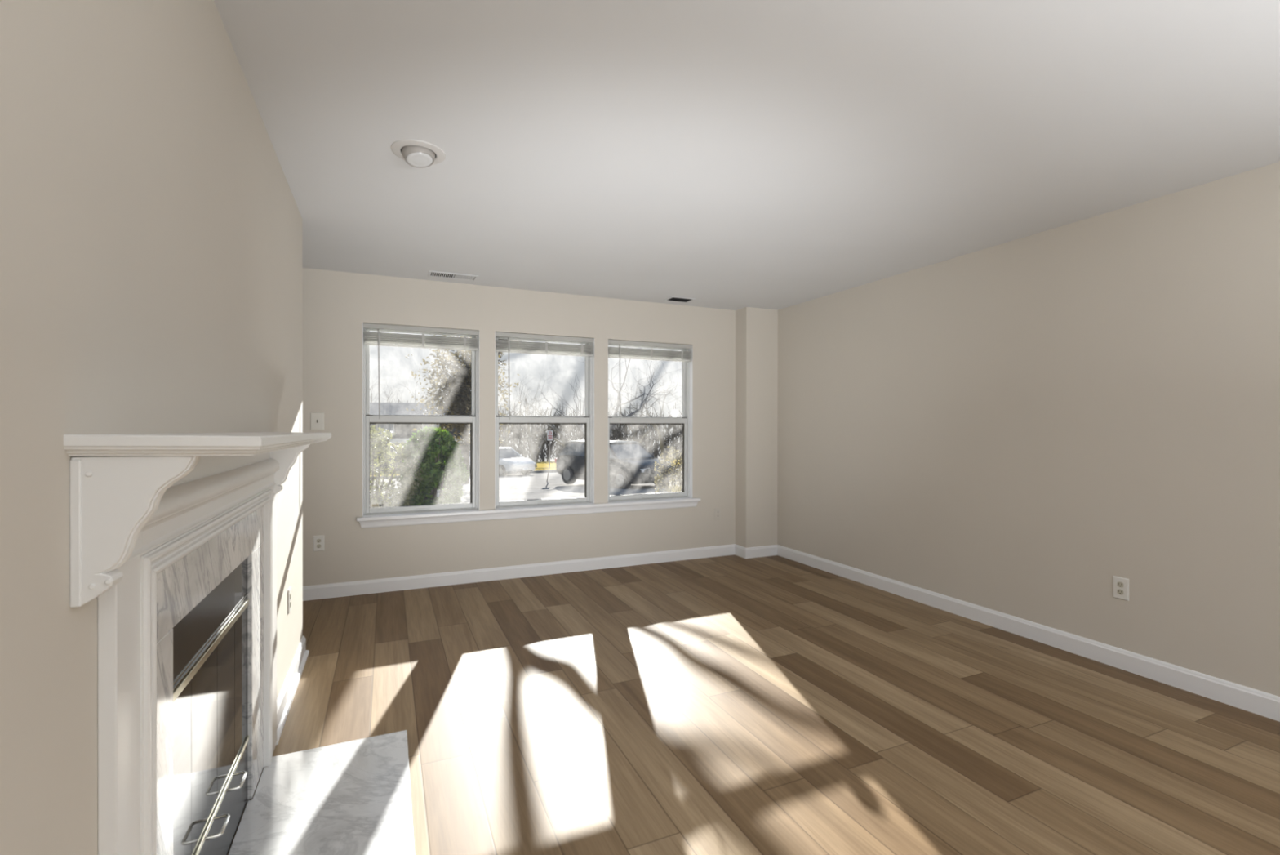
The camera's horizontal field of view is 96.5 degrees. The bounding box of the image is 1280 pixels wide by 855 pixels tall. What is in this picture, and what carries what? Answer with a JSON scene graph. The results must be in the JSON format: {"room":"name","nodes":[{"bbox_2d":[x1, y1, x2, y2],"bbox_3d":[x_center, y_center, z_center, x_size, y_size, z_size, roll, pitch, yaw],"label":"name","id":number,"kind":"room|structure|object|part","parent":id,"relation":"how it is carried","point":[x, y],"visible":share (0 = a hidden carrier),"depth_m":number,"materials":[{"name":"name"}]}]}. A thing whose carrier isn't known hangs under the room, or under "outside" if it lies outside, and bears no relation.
{"room":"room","nodes":[
{"label":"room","id":0,"kind":"room"},
{"bbox_2d":[0,0,302,854],"bbox_3d":[-0.720,0.062,-0.052,0.500,2.440,6.890,0,0,-24],"label":"wall","id":1,"kind":"structure","parent":0,"point":[151,220],"depth_m":0.95,"materials":[{"name":"paint"}]},
{"bbox_2d":[63,431,331,854],"bbox_3d":[-1.054,0.643,1.614,0.243,1.269,1.607,0,0,-24],"label":"fireplace mantel","id":2,"kind":"object","parent":1,"relation":"attached to","point":[140,504],"visible":1,"depth_m":0.98,"materials":[{"name":"white paint"}]},
{"bbox_2d":[63,431,331,456],"bbox_3d":[-1.053,0.032,1.613,0.243,0.048,1.607,0,0,-24],"label":"shelf","id":3,"kind":"object","parent":2,"relation":"attached to","point":[246,443],"depth_m":0.89,"materials":[{"name":"white paint"}]},
{"bbox_3d":[-1.146,0.172,1.577,0.044,0.109,1.497,0,0,-24],"label":"crown moulding","id":4,"kind":"part","parent":2,"relation":"part of","materials":[{"name":"white paint"}]},
{"bbox_3d":[-1.149,0.743,1.590,0.024,1.027,1.236,0,0,-24],"label":"frame moulding","id":5,"kind":"part","parent":2,"relation":"part of","materials":[{"name":"white paint"}]},
{"bbox_2d":[156,505,263,854],"bbox_3d":[-1.165,0.762,1.583,0.014,0.988,1.176,0,0,-24],"label":"marble surround","id":6,"kind":"object","parent":1,"relation":"attached to","point":[182,585],"visible":0.63,"depth_m":1.42,"materials":[{"name":"white stone"}]},
{"bbox_2d":[288,586,291,613],"bbox_3d":[-1.688,0.832,2.752,0.008,0.115,0.071,0,0,-24],"label":"wall outlet","id":7,"kind":"object","parent":1,"relation":"attached to","point":[290,587],"visible":1,"depth_m":2.74,"materials":[{"name":"white plastic"}]},
{"bbox_2d":[275,635,309,744],"bbox_3d":[-1.913,1.222,2.649,0.514,0.104,1.019,0,0,-24],"label":"baseboard","id":8,"kind":"structure","parent":1,"relation":"attached to","point":[282,699],"depth_m":2.71,"materials":[{"name":"white paint"}]},
{"bbox_2d":[302,267,735,586],"bbox_3d":[-0.897,0.050,4.991,5.014,2.440,0.190,0,0,-24],"label":"wall","id":9,"kind":"structure","parent":0,"point":[336,304],"depth_m":4.72,"materials":[{"name":"paint"}]},
{"bbox_2d":[310,412,324,429],"bbox_3d":[-2.384,-0.046,4.215,0.088,0.127,0.019,0,0,-24],"label":"light switch","id":10,"kind":"object","parent":9,"relation":"attached to","point":[317,419],"visible":1,"depth_m":4.22,"materials":[{"name":"white plastic"}]},
{"bbox_2d":[313,534,324,551],"bbox_3d":[-2.378,0.858,4.227,0.071,0.115,0.008,0,0,-24],"label":"wall outlet","id":11,"kind":"object","parent":9,"relation":"attached to","point":[318,540],"visible":1,"depth_m":4.22,"materials":[{"name":"white plastic"}]},
{"bbox_2d":[362,322,479,516],"bbox_3d":[-1.751,-0.059,4.597,0.865,1.482,0.160,0,0,-24],"label":"window","id":12,"kind":"structure","parent":9,"relation":"in","point":[367,419],"depth_m":4.59,"materials":[{"name":"grey plastic"}]},
{"bbox_2d":[371,503,382,506],"bbox_3d":[-2.057,0.612,4.473,0.082,0.022,0.001,0,0,-24],"label":"sticker","id":13,"kind":"object","parent":12,"relation":"attached to","point":[375,504],"visible":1,"depth_m":4.47,"materials":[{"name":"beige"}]},
{"bbox_3d":[-1.768,-0.422,4.635,0.827,0.730,0.028,0,0,-24],"label":"sash","id":14,"kind":"part","parent":12,"relation":"part of","materials":[{"name":"glass"}]},
{"bbox_2d":[363,323,478,418],"bbox_3d":[-1.726,-0.431,4.542,0.853,0.734,0.074,0,0,-24],"label":"window blind","id":15,"kind":"object","parent":12,"relation":"attached to","point":[383,339],"visible":1,"depth_m":4.52,"materials":[{"name":"white plastic"}]},
{"bbox_3d":[-1.729,-0.644,4.548,0.843,0.016,0.052,0,0,-24],"label":"rail","id":16,"kind":"part","parent":15,"relation":"part of","materials":[{"name":"white plastic"}]},
{"bbox_3d":[-1.754,0.289,4.603,0.827,0.760,0.028,0,0,-24],"label":"sash","id":17,"kind":"part","parent":12,"relation":"part of","materials":[{"name":"clear glass"}]},
{"bbox_3d":[-1.746,0.657,4.587,0.120,0.010,0.011,0,0,-24],"label":"lift rail","id":18,"kind":"part","parent":12,"relation":"part of","materials":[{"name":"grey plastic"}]},
{"bbox_2d":[356,497,700,528],"bbox_3d":[-0.783,0.737,4.923,2.948,0.058,0.030,0,0,-24],"label":"trim","id":19,"kind":"structure","parent":9,"relation":"attached to","point":[428,520],"depth_m":4.81,"materials":[{"name":"white paint"}]},
{"bbox_2d":[302,543,777,600],"bbox_3d":[-0.819,1.218,4.814,4.714,0.104,0.203,0,0,-24],"label":"baseboard","id":20,"kind":"structure","parent":9,"relation":"attached to","point":[434,580],"depth_m":4.83,"materials":[{"name":"white paint"}]},
{"bbox_2d":[494,331,594,509],"bbox_3d":[-0.840,-0.059,5.002,0.874,1.482,0.160,0,0,-24],"label":"window","id":21,"kind":"structure","parent":9,"relation":"in","point":[588,420],"depth_m":5.08,"materials":[{"name":"grey plastic"}]},
{"bbox_3d":[-0.857,-0.422,5.039,0.836,0.730,0.028,0,0,-24],"label":"sash","id":22,"kind":"part","parent":21,"relation":"part of","materials":[{"name":"clear glass"}]},
{"bbox_3d":[-0.843,0.289,5.008,0.836,0.760,0.028,0,0,-24],"label":"sash","id":23,"kind":"part","parent":21,"relation":"part of","materials":[{"name":"clear glass"}]},
{"bbox_2d":[495,331,593,419],"bbox_3d":[-0.816,-0.431,4.947,0.862,0.734,0.074,0,0,-24],"label":"window blind","id":24,"kind":"object","parent":21,"relation":"attached to","point":[508,346],"visible":0.93,"depth_m":4.92,"materials":[{"name":"white plastic"}]},
{"bbox_3d":[-0.818,-0.644,4.953,0.852,0.016,0.052,0,0,-24],"label":"rail","id":25,"kind":"part","parent":24,"relation":"part of","materials":[{"name":"white plastic"}]},
{"bbox_2d":[608,343,693,502],"bbox_3d":[0.076,-0.059,5.409,0.874,1.482,0.160,0,0,-24],"label":"window","id":26,"kind":"structure","parent":9,"relation":"in","point":[686,420],"depth_m":5.54,"materials":[{"name":"grey plastic"}]},
{"bbox_3d":[0.060,-0.422,5.447,0.836,0.730,0.028,0,0,-24],"label":"sash","id":27,"kind":"part","parent":26,"relation":"part of","materials":[{"name":"clear glass"}]},
{"bbox_3d":[0.073,0.289,5.416,0.836,0.760,0.028,0,0,-24],"label":"sash","id":28,"kind":"part","parent":26,"relation":"part of","materials":[{"name":"clear glass"}]},
{"bbox_2d":[608,339,692,420],"bbox_3d":[0.101,-0.431,5.354,0.862,0.734,0.074,0,0,-24],"label":"window blind","id":29,"kind":"object","parent":26,"relation":"attached to","point":[619,352],"visible":0.92,"depth_m":5.33,"materials":[{"name":"white plastic"}]},
{"bbox_3d":[0.098,-0.644,5.360,0.852,0.016,0.052,0,0,-24],"label":"rail","id":30,"kind":"part","parent":29,"relation":"part of","materials":[{"name":"white plastic"}]},
{"bbox_2d":[671,408,678,417],"bbox_3d":[0.339,-0.139,5.576,0.082,0.082,0.001,0,0,-24],"label":"round sticker","id":31,"kind":"object","parent":26,"relation":"attached to","point":[674,413],"visible":1,"depth_m":5.58,"materials":[{"name":"white paper"}]},
{"bbox_2d":[714,507,720,519],"bbox_3d":[0.766,0.851,5.624,0.071,0.115,0.008,0,0,-24],"label":"wall outlet","id":32,"kind":"object","parent":9,"relation":"attached to","point":[717,510],"visible":1,"depth_m":5.62,"materials":[{"name":"grey plastic"}]},
{"bbox_2d":[369,457,680,475],"bbox_3d":[-13.409,3.054,42.474,70.000,1.661,33.500,0,0,-24],"label":"grass verge","id":33,"kind":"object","parent":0,"point":[541,465],"visible":0.07,"depth_m":39.35,"materials":[{"name":"yellow plant"}]},
{"bbox_2d":[369,363,403,402],"bbox_3d":[-24.673,-1.220,54.224,5.134,9.947,6.186,0,0,-24],"label":"bare tree","id":34,"kind":"object","parent":33,"relation":"on","point":[380,363],"visible":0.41,"depth_m":53.75,"materials":[{"name":"grey plant"}]},
{"bbox_2d":[381,371,441,402],"bbox_3d":[-21.996,-1.099,54.300,8.303,9.807,6.109,0,0,1],"label":"bare tree","id":35,"kind":"object","parent":33,"relation":"on","point":[415,371],"visible":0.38,"depth_m":55.38,"materials":[{"name":"grey plant"}]},
{"bbox_2d":[369,402,470,471],"bbox_3d":[-16.209,0.691,40.601,11.500,4.900,7.450,0,0,-16],"label":"house","id":36,"kind":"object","parent":33,"relation":"on","point":[403,432],"visible":0.14,"depth_m":38.17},
{"bbox_3d":[-16.723,0.113,37.488,0.920,0.670,0.030,0,0,-16],"label":"pane","id":37,"kind":"part","parent":36,"relation":"part of","materials":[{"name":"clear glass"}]},
{"bbox_3d":[-14.031,0.114,38.258,0.920,0.670,0.030,0,0,-16],"label":"pane","id":38,"kind":"part","parent":36,"relation":"part of","materials":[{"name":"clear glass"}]},
{"bbox_3d":[-13.181,2.049,38.559,3.000,2.000,0.050,0,0,-16],"label":"garage door","id":39,"kind":"part","parent":36,"relation":"part of","materials":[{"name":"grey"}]},
{"bbox_2d":[497,369,549,446],"bbox_3d":[-11.352,-0.879,50.511,5.725,8.724,6.369,0,0,37],"label":"bare tree","id":40,"kind":"object","parent":33,"relation":"on","point":[505,442],"visible":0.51,"depth_m":50.93,"materials":[{"name":"grey plant"}]},
{"bbox_2d":[497,386,568,466],"bbox_3d":[-7.829,-0.082,40.604,5.308,6.088,5.564,0,0,-40],"label":"bare tree","id":41,"kind":"object","parent":33,"relation":"on","point":[533,455],"visible":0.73,"depth_m":39.99,"materials":[{"name":"grey plant"}]},
{"bbox_2d":[510,392,566,446],"bbox_3d":[-8.232,0.050,44.123,5.072,6.058,5.279,0,0,28],"label":"bare tree","id":42,"kind":"object","parent":33,"relation":"on","point":[553,427],"visible":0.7,"depth_m":44.00,"materials":[{"name":"grey plant"}]},
{"bbox_2d":[552,373,623,430],"bbox_3d":[-3.180,-0.441,35.699,5.210,6.346,3.163,0,0,-24],"label":"bare tree","id":43,"kind":"object","parent":33,"relation":"on","point":[577,373],"visible":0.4,"depth_m":35.44,"materials":[{"name":"grey plant"}]},
{"bbox_2d":[608,359,677,443],"bbox_3d":[0.007,-1.062,39.881,5.780,7.813,4.481,0,0,9],"label":"bare tree","id":44,"kind":"object","parent":33,"relation":"on","point":[634,429],"visible":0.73,"depth_m":39.99,"materials":[{"name":"grey plant"}]},
{"bbox_2d":[608,360,679,459],"bbox_3d":[0.694,-1.188,44.372,5.004,8.459,7.883,0,0,31],"label":"bare tree","id":45,"kind":"object","parent":33,"relation":"on","point":[661,441],"visible":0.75,"depth_m":45.49,"materials":[{"name":"grey plant"}]},
{"bbox_2d":[369,455,682,506],"bbox_3d":[-20.324,3.494,45.721,120.000,4.438,89.950,0,0,-24],"label":"ground","id":46,"kind":"structure","parent":0,"point":[512,486],"depth_m":18.24,"materials":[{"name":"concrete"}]},
{"bbox_2d":[404,334,520,484],"bbox_3d":[-6.894,-1.798,22.078,4.232,8.137,4.644,0,0,-24],"label":"tree","id":47,"kind":"object","parent":46,"relation":"on","point":[459,399],"visible":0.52,"depth_m":21.53,"materials":[{"name":"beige plant"}]},
{"bbox_2d":[461,446,535,475],"bbox_3d":[-7.542,1.768,30.021,4.390,1.462,2.060,0,0,35],"label":"car","id":48,"kind":"object","parent":46,"relation":"on","point":[510,461],"visible":0.48,"depth_m":28.85,"materials":[{"name":"grey paint"}]},
{"bbox_2d":[497,338,520,355],"bbox_3d":[-1.746,-1.549,12.277,1.409,6.492,4.147,0,0,21],"label":"shade tree","id":49,"kind":"object","parent":46,"relation":"on","point":[498,339],"visible":0.02,"depth_m":10.74,"materials":[{"name":"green plant"}]},
{"bbox_2d":[369,466,678,479],"bbox_3d":[-8.040,2.424,30.243,70.238,0.416,1.853,0,0,-28],"label":"kerb","id":50,"kind":"object","parent":46,"relation":"on","point":[552,470],"visible":0.11,"depth_m":31.73,"materials":[{"name":"concrete"}]},
{"bbox_2d":[371,393,682,461],"bbox_3d":[-2.605,0.320,69.993,89.872,7.815,6.161,0,0,-24],"label":"woodland","id":51,"kind":"object","parent":46,"relation":"on","point":[651,448],"visible":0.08,"depth_m":67.60,"materials":[{"name":"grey plant"}]},
{"bbox_2d":[546,430,553,481],"bbox_3d":[-3.569,1.173,22.510,0.277,2.124,0.060,0,0,-24],"label":"street sign","id":52,"kind":"object","parent":46,"relation":"on","point":[549,433],"visible":0.97,"depth_m":22.50,"materials":[{"name":"silver metal"}]},
{"bbox_3d":[-3.615,1.183,22.499,0.184,2.104,0.044,0,0,-24],"label":"post","id":53,"kind":"part","parent":52,"relation":"part of","materials":[{"name":"silver metal"}]},
{"bbox_3d":[-3.542,0.311,22.496,0.240,0.400,0.010,0,0,-24],"label":"panel","id":54,"kind":"part","parent":52,"relation":"part of","materials":[{"name":"white metal"}]},
{"bbox_2d":[512,346,681,444],"bbox_3d":[-1.105,-1.290,24.027,7.537,7.173,5.956,0,0,41],"label":"bare tree","id":55,"kind":"object","parent":46,"relation":"on","point":[611,425],"visible":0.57,"depth_m":24.01,"materials":[{"name":"grey plant"}]},
{"bbox_2d":[555,440,676,488],"bbox_3d":[-0.879,1.200,19.217,2.100,1.493,4.490,0,0,-44],"label":"car","id":56,"kind":"object","parent":46,"relation":"on","point":[630,462],"visible":0.66,"depth_m":18.42,"materials":[{"name":"black paint"}]},
{"bbox_2d":[653,445,682,493],"bbox_3d":[0.770,1.129,14.493,0.898,1.328,0.871,0,0,-24],"label":"dry shrub","id":57,"kind":"object","parent":46,"relation":"on","point":[679,476],"visible":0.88,"depth_m":14.40,"materials":[{"name":"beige plant"}]},
{"bbox_2d":[659,480,682,492],"bbox_3d":[0.704,1.346,11.496,0.782,0.549,0.756,0,0,-24],"label":"ornamental grass","id":58,"kind":"object","parent":46,"relation":"on","point":[673,487],"depth_m":11.55,"materials":[{"name":"plant"}]},
{"bbox_3d":[-6.210,1.521,6.031,9.550,0.323,5.940,0,0,-24],"label":"planting bed","id":59,"kind":"object","parent":46,"relation":"on","visible":0},
{"bbox_2d":[369,425,423,507],"bbox_3d":[-3.239,0.770,6.994,1.120,1.596,1.074,0,0,-24],"label":"shrub","id":60,"kind":"object","parent":59,"relation":"on","point":[376,495],"visible":0.28,"depth_m":7.06,"materials":[{"name":"green plant"}]},
{"bbox_2d":[399,425,470,505],"bbox_3d":[-2.852,0.772,7.878,0.877,1.646,0.926,0,0,13],"label":"bush","id":61,"kind":"object","parent":59,"relation":"on","point":[430,444],"visible":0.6,"depth_m":7.69,"materials":[{"name":"green plant"}]},
{"bbox_2d":[213,0,1279,310],"bbox_3d":[0.742,-1.220,1.240,5.064,0.120,8.370,0,0,-24],"label":"ceiling","id":62,"kind":"structure","parent":0,"point":[724,154],"depth_m":2.18,"materials":[{"name":"paint"}]},
{"bbox_2d":[391,138,445,167],"bbox_3d":[-0.936,-1.152,2.413,0.216,0.070,0.216,0,0,-24],"label":"recessed light","id":63,"kind":"object","parent":62,"relation":"in","point":[415,153],"visible":1,"depth_m":2.38,"materials":[{"name":"grey paint"}]},
{"bbox_3d":[-0.931,-1.131,2.410,0.105,0.028,0.104,0,0,-24],"label":"bulb","id":64,"kind":"part","parent":63,"relation":"part of","materials":[{"name":"grey glass"}]},
{"bbox_2d":[427,270,478,280],"bbox_3d":[-1.439,-1.166,4.397,0.358,0.006,0.158,0,0,-24],"label":"ceiling vent","id":65,"kind":"object","parent":62,"relation":"in","point":[431,273],"visible":1,"depth_m":4.39,"materials":[{"name":"metal"}]},
{"bbox_2d":[663,296,695,302],"bbox_3d":[0.361,-1.166,5.207,0.240,0.006,0.170,0,0,-24],"label":"ceiling vent","id":66,"kind":"object","parent":62,"relation":"in","point":[676,299],"visible":1,"depth_m":5.20,"materials":[{"name":"metal"}]},
{"bbox_2d":[226,554,1279,854],"bbox_3d":[0.740,1.341,1.246,5.064,0.120,8.370,0,0,-24],"label":"floor","id":67,"kind":"structure","parent":0,"point":[728,704],"depth_m":2.44,"materials":[{"name":"brown wood"}]},
{"bbox_2d":[172,557,248,854],"bbox_3d":[-1.337,0.851,1.488,0.466,0.851,0.816,0,0,-24],"label":"fireplace insert","id":68,"kind":"object","parent":67,"relation":"on","point":[211,738],"visible":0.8,"depth_m":1.53,"materials":[{"name":"black metal"}]},
{"bbox_3d":[-1.044,0.812,1.285,0.006,0.468,0.190,0,0,-24],"label":"glass door","id":69,"kind":"part","parent":68,"relation":"part of","materials":[{"name":"black"}]},
{"bbox_3d":[-1.129,0.812,1.477,0.006,0.468,0.226,0,0,-24],"label":"glass door","id":70,"kind":"part","parent":68,"relation":"part of","materials":[{"name":"black"}]},
{"bbox_2d":[172,557,248,690],"bbox_3d":[-1.167,0.500,1.563,0.014,0.148,0.809,0,0,-24],"label":"hood","id":71,"kind":"object","parent":68,"relation":"attached to","point":[199,631],"depth_m":1.48,"materials":[{"name":"black metal"}]},
{"bbox_3d":[-1.109,1.047,1.498,0.042,0.008,0.091,0,0,-24],"label":"pull handle","id":72,"kind":"part","parent":68,"relation":"part of","materials":[{"name":"silver metal"}]},
{"bbox_3d":[-1.169,1.156,1.565,0.011,0.200,0.809,0,0,-24],"label":"panel","id":73,"kind":"part","parent":68,"relation":"part of","materials":[{"name":"grey metal"}]},
{"bbox_3d":[-1.216,0.811,1.673,0.006,0.468,0.200,0,0,-24],"label":"glass door","id":74,"kind":"part","parent":68,"relation":"part of","materials":[{"name":"black"}]},
{"bbox_3d":[-1.195,1.046,1.690,0.042,0.008,0.091,0,0,-24],"label":"pull handle","id":75,"kind":"part","parent":68,"relation":"part of","materials":[{"name":"silver metal"}]},
{"bbox_3d":[-1.294,0.811,1.850,0.006,0.468,0.182,0,0,-24],"label":"glass door","id":76,"kind":"part","parent":68,"relation":"part of","materials":[{"name":"black"}]},
{"bbox_2d":[228,729,415,854],"bbox_3d":[-0.924,1.267,1.651,0.504,0.020,1.352,0,0,-24],"label":"hearth slab","id":77,"kind":"object","parent":67,"relation":"on","point":[353,797],"visible":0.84,"depth_m":1.91,"materials":[{"name":"white stone"}]},
{"bbox_2d":[735,306,777,547],"bbox_3d":[1.163,0.050,5.699,0.373,2.440,0.189,0,0,-24],"label":"wall","id":78,"kind":"structure","parent":0,"point":[756,328],"depth_m":5.62,"materials":[{"name":"paint"}]},
{"bbox_2d":[777,161,1279,696],"bbox_3d":[2.994,0.060,2.223,0.150,2.440,8.030,0,0,-24],"label":"wall","id":79,"kind":"structure","parent":0,"point":[1017,428],"depth_m":3.21,"materials":[{"name":"paint"}]},
{"bbox_2d":[777,544,1279,721],"bbox_3d":[2.957,1.229,2.107,0.014,0.104,7.841,0,0,-24],"label":"baseboard","id":80,"kind":"structure","parent":79,"relation":"attached to","point":[1266,704],"depth_m":3.22,"materials":[{"name":"white paint"}]},
{"bbox_2d":[1112,575,1128,600],"bbox_3d":[2.550,0.853,3.028,0.008,0.115,0.071,0,0,-24],"label":"wall outlet","id":81,"kind":"object","parent":79,"relation":"attached to","point":[1120,584],"visible":1,"depth_m":3.03,"materials":[{"name":"white plastic"}]},
{"bbox_2d":[1116,582,1123,587],"bbox_3d":[2.547,0.834,3.027,0.002,0.029,0.028,0,0,-24],"label":"receptacle","id":82,"kind":"object","parent":81,"relation":"attached to","point":[1119,584],"depth_m":3.03,"materials":[{"name":"white plastic"}]},
{"bbox_2d":[1116,589,1123,595],"bbox_3d":[2.547,0.873,3.027,0.002,0.029,0.028,0,0,-24],"label":"receptacle","id":83,"kind":"object","parent":81,"relation":"attached to","point":[1119,592],"depth_m":3.03,"materials":[{"name":"white plastic"}]}
]}

